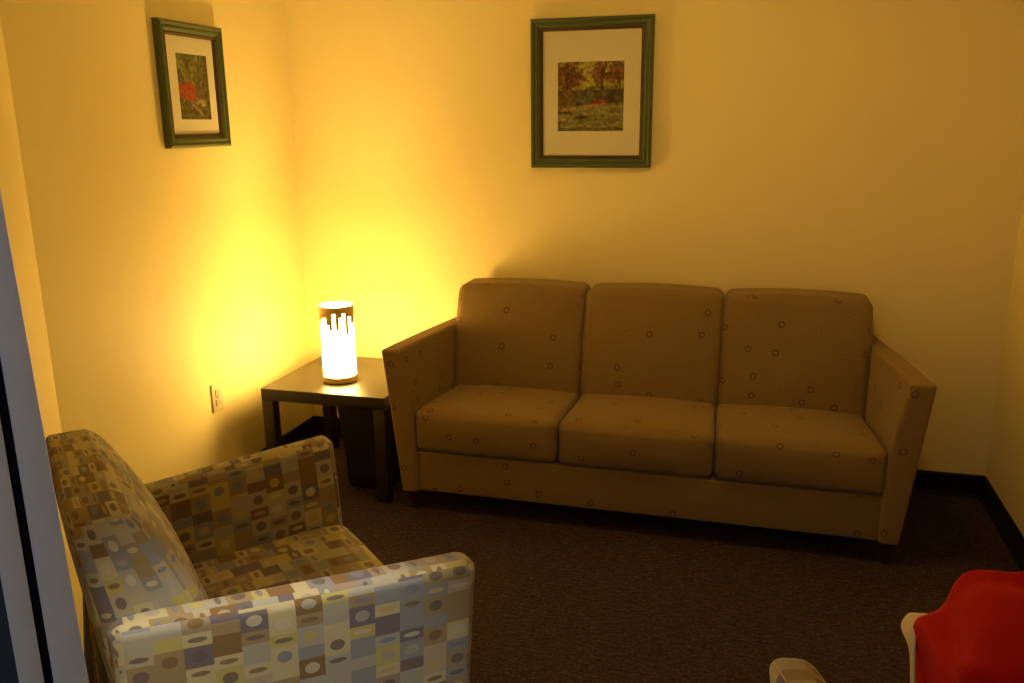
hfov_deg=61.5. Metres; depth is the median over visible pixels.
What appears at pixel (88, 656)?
baseboard
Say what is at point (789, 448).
seat cushion
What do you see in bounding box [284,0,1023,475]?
wall
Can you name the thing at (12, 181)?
wall
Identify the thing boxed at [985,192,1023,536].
wall
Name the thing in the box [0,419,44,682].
trim
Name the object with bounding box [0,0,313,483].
wall
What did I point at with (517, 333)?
cushion
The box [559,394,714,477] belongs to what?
seat cushion
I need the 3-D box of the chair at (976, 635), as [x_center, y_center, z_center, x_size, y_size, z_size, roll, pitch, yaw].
[0.873,0.534,1.167,0.616,0.511,0.496,3,15,15]
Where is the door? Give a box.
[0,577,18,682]
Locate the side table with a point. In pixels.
(305, 384)
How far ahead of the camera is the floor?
2.88 m
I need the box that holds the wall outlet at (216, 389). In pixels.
[210,381,223,412]
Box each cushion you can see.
[45,429,208,682]
[193,525,384,598]
[416,385,579,462]
[454,278,590,394]
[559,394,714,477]
[580,283,724,413]
[714,404,886,493]
[717,288,872,420]
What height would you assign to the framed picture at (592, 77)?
0.594 m
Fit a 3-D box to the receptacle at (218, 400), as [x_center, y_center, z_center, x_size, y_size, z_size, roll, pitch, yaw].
[-1.187,0.243,3.484,0.005,0.028,0.033,3,15,15]
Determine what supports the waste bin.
on the floor
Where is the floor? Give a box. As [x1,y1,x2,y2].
[92,436,1020,682]
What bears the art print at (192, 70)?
attached to the framed picture at (189, 57)
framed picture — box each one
[151,17,230,148]
[530,14,654,167]
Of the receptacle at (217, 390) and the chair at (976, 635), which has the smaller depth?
the chair at (976, 635)
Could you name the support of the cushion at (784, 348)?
on the sofa
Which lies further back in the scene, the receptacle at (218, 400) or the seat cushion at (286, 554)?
the receptacle at (218, 400)
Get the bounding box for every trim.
[0,191,88,682]
[0,358,53,682]
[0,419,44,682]
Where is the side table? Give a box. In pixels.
[261,356,393,502]
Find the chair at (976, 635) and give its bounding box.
[901,570,1023,682]
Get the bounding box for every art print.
[175,53,210,118]
[558,60,624,130]
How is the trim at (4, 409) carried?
on the floor
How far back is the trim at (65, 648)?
0.61 m
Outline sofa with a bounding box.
[382,278,936,562]
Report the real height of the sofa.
0.847 m
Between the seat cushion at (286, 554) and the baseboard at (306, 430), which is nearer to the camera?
the seat cushion at (286, 554)
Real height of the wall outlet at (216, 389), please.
0.117 m
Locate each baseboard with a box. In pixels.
[82,593,93,682]
[259,416,315,451]
[314,416,983,498]
[980,476,1023,570]
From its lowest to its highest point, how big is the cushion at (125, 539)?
0.494 m
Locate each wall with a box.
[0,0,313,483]
[0,16,83,651]
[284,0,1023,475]
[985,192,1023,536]
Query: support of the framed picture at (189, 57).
attached to the wall at (166, 276)
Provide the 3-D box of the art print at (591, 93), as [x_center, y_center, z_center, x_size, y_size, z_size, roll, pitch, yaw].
[0.323,-1.005,3.533,0.275,0.276,0.001,3,15,15]
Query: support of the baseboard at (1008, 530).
attached to the wall at (1005, 462)
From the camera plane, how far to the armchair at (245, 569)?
1.69 m
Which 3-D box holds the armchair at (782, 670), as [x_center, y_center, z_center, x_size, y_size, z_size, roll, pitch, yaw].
[0.832,0.818,1.102,0.884,0.854,0.722,1,14,6]
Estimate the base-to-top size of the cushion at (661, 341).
0.487 m
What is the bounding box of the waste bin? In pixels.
[337,406,400,488]
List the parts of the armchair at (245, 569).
frame, arm, arm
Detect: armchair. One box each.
[45,429,474,682]
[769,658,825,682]
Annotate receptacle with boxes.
[215,388,220,396]
[216,398,220,405]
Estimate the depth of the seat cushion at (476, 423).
3.31 m
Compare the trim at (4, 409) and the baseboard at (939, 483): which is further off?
the baseboard at (939, 483)
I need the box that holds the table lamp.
[318,301,357,383]

